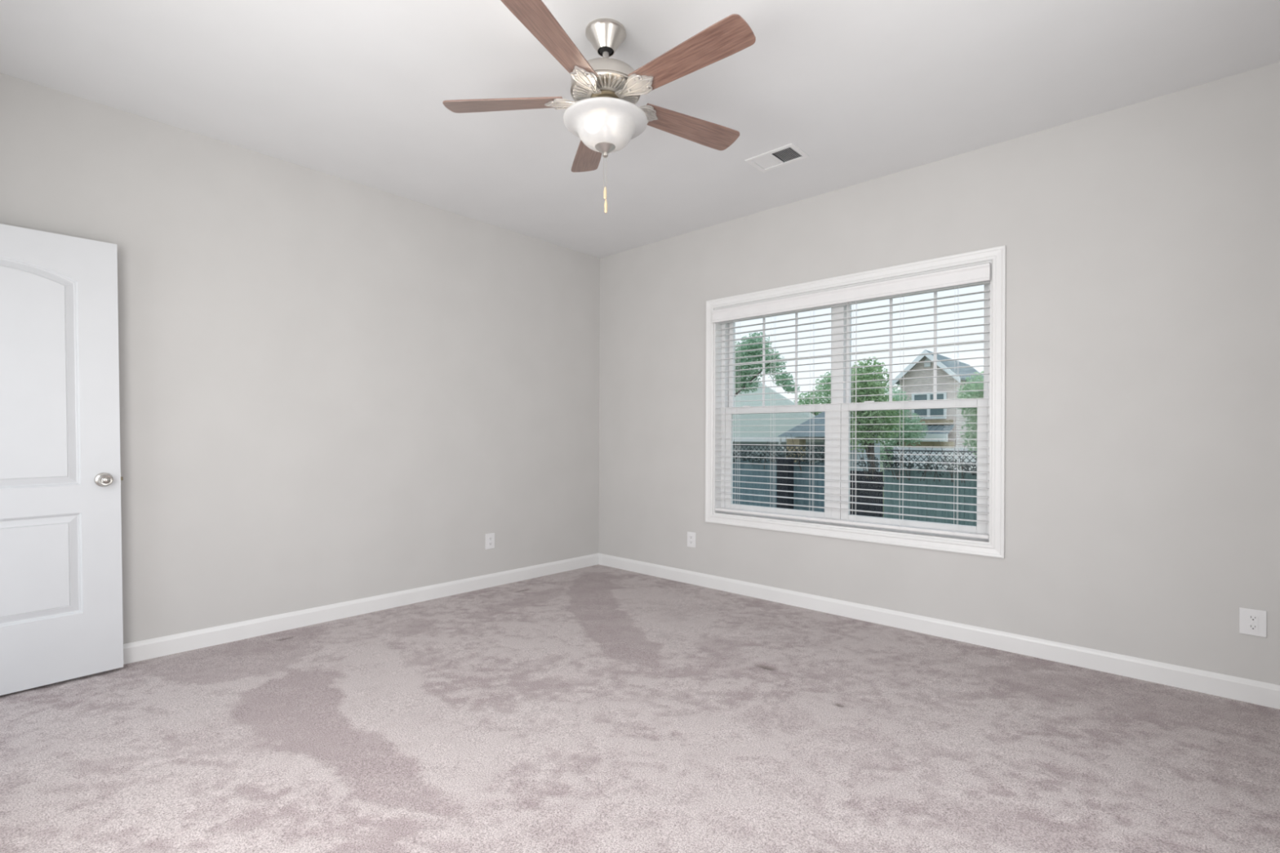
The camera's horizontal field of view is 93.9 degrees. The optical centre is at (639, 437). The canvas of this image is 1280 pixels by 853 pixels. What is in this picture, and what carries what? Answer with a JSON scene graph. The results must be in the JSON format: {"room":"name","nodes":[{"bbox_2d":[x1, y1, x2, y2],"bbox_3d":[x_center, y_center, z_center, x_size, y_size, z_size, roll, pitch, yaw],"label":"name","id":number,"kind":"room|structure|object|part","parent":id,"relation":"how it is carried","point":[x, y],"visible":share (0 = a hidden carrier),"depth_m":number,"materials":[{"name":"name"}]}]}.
{"room":"empty bedroom","nodes":[
{"label":"empty bedroom","id":0,"kind":"room"},
{"bbox_2d":[0,72,599,644],"bbox_3d":[-1.892,-0.221,3.841,0.200,3.290,4.300,0,0,43],"label":"wall","id":1,"kind":"structure","parent":0,"point":[333,389],"depth_m":3.58,"materials":[{"name":"paint"}]},
{"bbox_2d":[123,553,598,664],"bbox_3d":[-1.752,1.092,3.843,0.014,0.127,4.100,0,0,43],"label":"baseboard","id":2,"kind":"structure","parent":1,"relation":"attached to","point":[135,651],"depth_m":3.66,"materials":[{"name":"white paint"}]},
{"bbox_2d":[484,533,494,549],"bbox_3d":[-1.133,0.782,4.519,0.009,0.118,0.082,0,0,43],"label":"wall outlet","id":3,"kind":"object","parent":1,"relation":"attached to","point":[489,538],"visible":1,"depth_m":4.51,"materials":[{"name":"white plastic"}]},
{"bbox_2d":[0,564,1279,852],"bbox_3d":[-0.129,1.139,2.354,4.420,0.017,4.100,0,0,43],"label":"floor","id":4,"kind":"structure","parent":0,"point":[596,708],"depth_m":2.21,"materials":[{"name":"carpet"}]},
{"bbox_2d":[0,0,1279,257],"bbox_3d":[-0.118,-1.668,2.410,4.740,0.120,4.420,0,0,43],"label":"ceiling","id":5,"kind":"structure","parent":0,"point":[353,91],"depth_m":2.68,"materials":[{"name":"paint"}]},
{"bbox_2d":[442,0,755,213],"bbox_3d":[-0.101,-1.249,2.342,1.212,0.717,1.258,0,0,43],"label":"ceiling fan","id":6,"kind":"object","parent":5,"relation":"hanging from","point":[604,113],"visible":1,"depth_m":2.27,"materials":[{"name":"brown wood"}]},
{"bbox_3d":[-0.543,-1.340,2.405,0.487,0.006,0.136,0,12,5],"label":"blade","id":7,"kind":"part","parent":6,"relation":"part of","materials":[{"name":"brown wood"}]},
{"bbox_3d":[-0.296,-1.339,1.994,0.136,0.006,0.487,13,5,23],"label":"blade","id":8,"kind":"part","parent":6,"relation":"part of","materials":[{"name":"brown wood"}]},
{"bbox_3d":[-0.229,-1.339,2.768,0.136,0.006,0.487,-12,3,-13],"label":"blade","id":9,"kind":"part","parent":6,"relation":"part of","materials":[{"name":"brown wood"}]},
{"bbox_3d":[-0.144,-1.054,2.370,0.002,0.127,0.002,0,0,-32],"label":"pull chain","id":10,"kind":"part","parent":6,"relation":"part of","materials":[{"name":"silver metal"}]},
{"bbox_3d":[-0.137,-1.203,2.370,0.334,0.107,0.334,0,0,43],"label":"lamp shade","id":11,"kind":"part","parent":6,"relation":"part of","materials":[{"name":"white glass"}]},
{"bbox_3d":[-0.134,-1.030,2.370,0.002,0.176,0.002,0,0,-32],"label":"pull chain","id":12,"kind":"part","parent":6,"relation":"part of","materials":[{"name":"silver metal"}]},
{"bbox_3d":[0.172,-1.337,2.102,0.487,0.006,0.136,0,-11,41],"label":"blade","id":13,"kind":"part","parent":6,"relation":"part of","materials":[{"name":"brown wood"}]},
{"bbox_3d":[0.213,-1.337,2.580,0.487,0.006,0.136,0,-11,-31],"label":"blade","id":14,"kind":"part","parent":6,"relation":"part of","materials":[{"name":"brown wood"}]},
{"bbox_2d":[745,142,808,172],"bbox_3d":[0.785,-1.685,3.425,0.299,0.177,0.202,0,0,43],"label":"ceiling vent","id":15,"kind":"object","parent":5,"relation":"in","point":[766,162],"visible":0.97,"depth_m":3.45,"materials":[{"name":"white metal"}]},
{"bbox_2d":[598,62,1279,684],"bbox_3d":[1.331,-0.206,3.938,4.820,3.290,0.200,0,0,43],"label":"wall","id":16,"kind":"structure","parent":0,"point":[1141,240],"depth_m":3.00,"materials":[{"name":"paint"}]},
{"bbox_2d":[687,531,695,547],"bbox_3d":[0.399,0.793,4.646,0.082,0.118,0.009,0,0,43],"label":"wall outlet","id":17,"kind":"object","parent":16,"relation":"attached to","point":[691,535],"visible":1,"depth_m":4.64,"materials":[{"name":"white plastic"}]},
{"bbox_2d":[713,260,992,544],"bbox_3d":[1.302,-0.196,3.956,1.853,1.555,0.183,0,0,43],"label":"window","id":18,"kind":"structure","parent":16,"relation":"in","point":[834,445],"depth_m":3.94,"materials":[{"name":"white paint"}]},
{"bbox_3d":[0.972,0.161,4.274,0.854,0.772,0.032,0,0,43],"label":"sash","id":19,"kind":"part","parent":18,"relation":"part of","materials":[{"name":"white plastic"}]},
{"bbox_3d":[1.003,-0.557,4.305,0.847,0.750,0.032,0,0,43],"label":"sash","id":20,"kind":"part","parent":18,"relation":"part of","materials":[{"name":"white plastic"}]},
{"bbox_2d":[711,262,990,538],"bbox_3d":[1.250,-0.203,3.901,1.838,1.512,0.114,0,0,43],"label":"window blind","id":21,"kind":"object","parent":18,"relation":"attached to","point":[980,273],"visible":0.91,"depth_m":3.76,"materials":[{"name":"white plastic"}]},
{"bbox_3d":[0.701,-0.181,4.383,0.002,1.455,0.002,0,0,43],"label":"ladder cord","id":22,"kind":"part","parent":21,"relation":"part of","materials":[{"name":"white fabric"}]},
{"bbox_3d":[0.716,-0.189,4.370,0.002,1.439,0.002,0,0,-32],"label":"lift cord","id":23,"kind":"part","parent":21,"relation":"part of","materials":[{"name":"white fabric"}]},
{"bbox_3d":[0.739,-0.181,4.424,0.002,1.455,0.002,0,0,43],"label":"ladder cord","id":24,"kind":"part","parent":21,"relation":"part of","materials":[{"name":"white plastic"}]},
{"bbox_3d":[0.916,-0.180,4.186,0.002,1.455,0.002,0,0,43],"label":"ladder cord","id":25,"kind":"part","parent":21,"relation":"part of","materials":[{"name":"white fabric"}]},
{"bbox_3d":[0.931,-0.188,4.172,0.002,1.439,0.002,0,0,-32],"label":"lift cord","id":26,"kind":"part","parent":21,"relation":"part of","materials":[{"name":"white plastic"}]},
{"bbox_3d":[0.954,-0.180,4.227,0.002,1.455,0.002,0,0,43],"label":"ladder cord","id":27,"kind":"part","parent":21,"relation":"part of","materials":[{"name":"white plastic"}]},
{"bbox_3d":[1.134,-0.179,3.986,0.002,1.455,0.002,0,0,43],"label":"ladder cord","id":28,"kind":"part","parent":21,"relation":"part of","materials":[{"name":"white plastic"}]},
{"bbox_3d":[1.149,-0.187,3.972,0.002,1.439,0.002,0,0,-32],"label":"lift cord","id":29,"kind":"part","parent":21,"relation":"part of","materials":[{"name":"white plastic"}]},
{"bbox_3d":[1.172,-0.179,4.027,0.002,1.455,0.002,0,0,43],"label":"ladder cord","id":30,"kind":"part","parent":21,"relation":"part of","materials":[{"name":"white fabric"}]},
{"bbox_3d":[1.319,-0.316,3.806,0.002,1.190,0.002,0,0,28],"label":"tilt cord","id":31,"kind":"part","parent":21,"relation":"part of","materials":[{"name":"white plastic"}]},
{"bbox_3d":[1.255,0.543,3.909,1.824,0.020,0.052,0,0,43],"label":"rail","id":32,"kind":"part","parent":21,"relation":"part of","materials":[{"name":"white plastic"}]},
{"bbox_3d":[1.349,-0.178,3.789,0.002,1.455,0.002,0,0,43],"label":"ladder cord","id":33,"kind":"part","parent":21,"relation":"part of","materials":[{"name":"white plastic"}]},
{"bbox_3d":[1.359,-0.316,3.769,0.002,1.190,0.002,0,0,43],"label":"tilt cord","id":34,"kind":"part","parent":21,"relation":"part of","materials":[{"name":"white fabric"}]},
{"bbox_3d":[1.364,-0.186,3.776,0.002,1.439,0.002,0,0,28],"label":"lift cord","id":35,"kind":"part","parent":21,"relation":"part of","materials":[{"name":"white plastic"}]},
{"bbox_3d":[1.386,-0.178,3.830,0.002,1.455,0.002,0,0,43],"label":"ladder cord","id":36,"kind":"part","parent":21,"relation":"part of","materials":[{"name":"white fabric"}]},
{"bbox_3d":[1.563,-0.177,3.592,0.002,1.455,0.002,0,0,43],"label":"ladder cord","id":37,"kind":"part","parent":21,"relation":"part of","materials":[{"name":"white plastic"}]},
{"bbox_3d":[1.601,-0.177,3.633,0.002,1.455,0.002,0,0,43],"label":"ladder cord","id":38,"kind":"part","parent":21,"relation":"part of","materials":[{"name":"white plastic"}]},
{"bbox_3d":[1.578,-0.185,3.579,0.002,1.439,0.002,0,0,43],"label":"lift cord","id":39,"kind":"part","parent":21,"relation":"part of","materials":[{"name":"white fabric"}]},
{"bbox_3d":[1.784,-0.176,3.389,0.002,1.455,0.002,0,0,43],"label":"ladder cord","id":40,"kind":"part","parent":21,"relation":"part of","materials":[{"name":"white fabric"}]},
{"bbox_3d":[1.822,-0.176,3.430,0.002,1.455,0.002,0,0,43],"label":"ladder cord","id":41,"kind":"part","parent":21,"relation":"part of","materials":[{"name":"white fabric"}]},
{"bbox_3d":[1.799,-0.184,3.376,0.002,1.439,0.002,0,0,-32],"label":"lift cord","id":42,"kind":"part","parent":21,"relation":"part of","materials":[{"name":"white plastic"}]},
{"bbox_3d":[1.645,0.164,3.656,0.854,0.772,0.032,0,0,43],"label":"sash","id":43,"kind":"part","parent":18,"relation":"part of","materials":[{"name":"white plastic"}]},
{"bbox_3d":[1.677,-0.554,3.687,0.847,0.750,0.032,0,0,43],"label":"sash","id":44,"kind":"part","parent":18,"relation":"part of","materials":[{"name":"white plastic"}]},
{"bbox_2d":[705,244,1005,558],"bbox_3d":[1.232,-0.196,3.880,1.978,1.680,0.018,0,0,43],"label":"trim","id":45,"kind":"structure","parent":16,"relation":"attached to","point":[997,254],"depth_m":3.49,"materials":[{"name":"white paint"}]},
{"bbox_2d":[598,553,1279,709],"bbox_3d":[1.253,1.105,3.859,4.420,0.127,0.014,0,0,43],"label":"baseboard","id":46,"kind":"structure","parent":16,"relation":"attached to","point":[1253,691],"depth_m":3.23,"materials":[{"name":"white paint"}]},
{"bbox_2d":[1239,607,1266,637],"bbox_3d":[2.649,0.798,2.583,0.083,0.113,0.009,0,0,43],"label":"wall outlet","id":47,"kind":"object","parent":16,"relation":"attached to","point":[1251,621],"visible":1,"depth_m":2.58,"materials":[{"name":"white plastic"}]},
{"bbox_2d":[1248,614,1257,621],"bbox_3d":[2.647,0.778,2.581,0.030,0.029,0.004,0,0,43],"label":"receptacle","id":48,"kind":"object","parent":47,"relation":"attached to","point":[1251,617],"depth_m":2.58,"materials":[{"name":"white plastic"}]},
{"bbox_2d":[1248,623,1257,630],"bbox_3d":[2.647,0.817,2.581,0.030,0.029,0.004,0,0,43],"label":"receptacle","id":49,"kind":"object","parent":47,"relation":"attached to","point":[1251,626],"depth_m":2.58,"materials":[{"name":"white plastic"}]},
{"bbox_3d":[-1.549,-0.219,0.799,4.820,3.290,0.120,0,0,43],"label":"wall","id":50,"kind":"structure","parent":0,"visible":0},
{"bbox_2d":[0,223,123,695],"bbox_3d":[-2.764,0.095,2.571,0.151,2.030,0.824,0,1,41],"label":"door","id":51,"kind":"structure","parent":50,"relation":"in","point":[61,574],"depth_m":2.71,"materials":[{"name":"white paint"}]},
{"bbox_3d":[-2.510,0.198,2.804,0.068,0.067,0.067,0,1,41],"label":"knob","id":52,"kind":"part","parent":51,"relation":"part of","materials":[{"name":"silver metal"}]},
{"label":"outside","id":53,"kind":"structure","parent":0,"visible":0},
{"bbox_2d":[880,458,893,517],"bbox_3d":[22.774,2.536,45.390,100.000,0.200,89.700,0,0,43],"label":"ground","id":54,"kind":"structure","parent":53,"point":[881,464],"depth_m":43.85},
{"bbox_2d":[734,332,799,396],"bbox_3d":[2.583,-0.326,16.526,4.104,5.487,1.683,0,0,43],"label":"leafy tree","id":55,"kind":"object","parent":54,"relation":"on","point":[788,388],"visible":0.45,"depth_m":15.83,"materials":[{"name":"green plant"}]},
{"bbox_2d":[733,444,824,511],"bbox_3d":[2.318,1.246,13.150,4.630,2.195,0.160,0,0,43],"label":"privacy fence","id":56,"kind":"object","parent":54,"relation":"on","point":[744,466],"visible":0.32,"depth_m":12.63,"materials":[{"name":"grey wood"}]},
{"bbox_2d":[733,433,824,471],"bbox_3d":[2.232,0.291,12.958,4.232,0.750,0.253,0,0,43],"label":"climbing vine","id":57,"kind":"object","parent":56,"relation":"attached to","point":[779,456],"visible":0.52,"depth_m":12.34,"materials":[{"name":"green plant"}]},
{"bbox_3d":[2.281,0.306,13.106,4.630,0.315,0.040,0,0,43],"label":"lattice panel","id":58,"kind":"part","parent":56,"relation":"part of","materials":[{"name":"grey wood"}]},
{"bbox_2d":[849,470,884,517],"bbox_3d":[4.254,1.467,11.305,0.690,1.670,0.060,0,0,43],"label":"gate","id":59,"kind":"object","parent":56,"relation":"attached to","point":[859,477],"visible":0.41,"depth_m":11.24,"materials":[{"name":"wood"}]},
{"bbox_2d":[776,458,793,509],"bbox_3d":[2.903,1.386,11.954,0.250,1.920,0.250,0,0,43],"label":"gate post","id":60,"kind":"object","parent":54,"relation":"on","point":[780,461],"visible":0.55,"depth_m":11.86,"materials":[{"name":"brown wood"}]},
{"bbox_2d":[733,380,884,471],"bbox_3d":[3.844,0.120,21.783,10.100,4.460,6.100,0,0,43],"label":"house","id":61,"kind":"structure","parent":54,"relation":"on","point":[791,426],"depth_m":19.23,"materials":[{"name":"grey"}]},
{"bbox_2d":[793,364,868,415],"bbox_3d":[8.806,-0.503,27.513,3.740,5.856,1.864,0,0,43],"label":"leafy tree","id":62,"kind":"object","parent":54,"relation":"on","point":[826,387],"visible":0.22,"depth_m":27.58,"materials":[{"name":"green plant"}]},
{"bbox_2d":[850,356,905,471],"bbox_3d":[5.261,0.266,13.752,1.564,4.285,1.076,0,0,43],"label":"leafy tree","id":63,"kind":"object","parent":54,"relation":"on","point":[860,423],"visible":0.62,"depth_m":13.57,"materials":[{"name":"green plant"}]},
{"bbox_2d":[883,383,899,396],"bbox_3d":[21.349,-1.288,45.199,7.664,7.534,2.077,0,0,43],"label":"leafy tree","id":64,"kind":"object","parent":54,"relation":"on","point":[896,388],"visible":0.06,"depth_m":46.51,"materials":[{"name":"green plant"}]},
{"bbox_2d":[880,388,928,466],"bbox_3d":[11.243,0.111,26.350,2.728,4.647,1.320,0,0,43],"label":"leafy tree","id":65,"kind":"object","parent":54,"relation":"on","point":[906,427],"visible":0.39,"depth_m":25.92,"materials":[{"name":"green plant"}]},
{"bbox_2d":[884,445,977,525],"bbox_3d":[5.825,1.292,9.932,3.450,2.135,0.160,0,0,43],"label":"privacy fence","id":66,"kind":"object","parent":54,"relation":"on","point":[912,488],"visible":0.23,"depth_m":10.50,"materials":[{"name":"grey wood"}]},
{"bbox_2d":[853,440,977,483],"bbox_3d":[5.250,0.389,10.199,3.256,0.743,0.235,0,0,43],"label":"climbing vine","id":67,"kind":"object","parent":66,"relation":"attached to","point":[909,466],"visible":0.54,"depth_m":10.52,"materials":[{"name":"green plant"}]},
{"bbox_3d":[5.789,0.382,9.888,3.450,0.315,0.040,0,0,43],"label":"lattice panel","id":68,"kind":"part","parent":66,"relation":"part of","materials":[{"name":"grey wood"}]},
{"bbox_2d":[892,349,983,468],"bbox_3d":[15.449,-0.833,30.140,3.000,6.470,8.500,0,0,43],"label":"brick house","id":69,"kind":"structure","parent":54,"relation":"on","point":[932,437],"depth_m":27.70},
{"bbox_2d":[924,357,930,367],"bbox_3d":[13.440,-3.537,27.936,0.280,0.440,0.060,0,0,43],"label":"gable vent","id":70,"kind":"object","parent":69,"relation":"attached to","point":[926,364],"depth_m":27.93,"materials":[{"name":"white"}]},
{"bbox_3d":[13.491,-1.496,27.891,1.290,1.040,0.035,0,0,43],"label":"pane","id":71,"kind":"part","parent":69,"relation":"part of","materials":[{"name":"grey"}]},
{"bbox_2d":[955,370,983,457],"bbox_3d":[8.251,0.322,13.717,1.921,4.205,1.276,0,0,43],"label":"leafy tree","id":72,"kind":"object","parent":54,"relation":"on","point":[975,386],"visible":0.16,"depth_m":13.96,"materials":[{"name":"green plant"}]}
]}

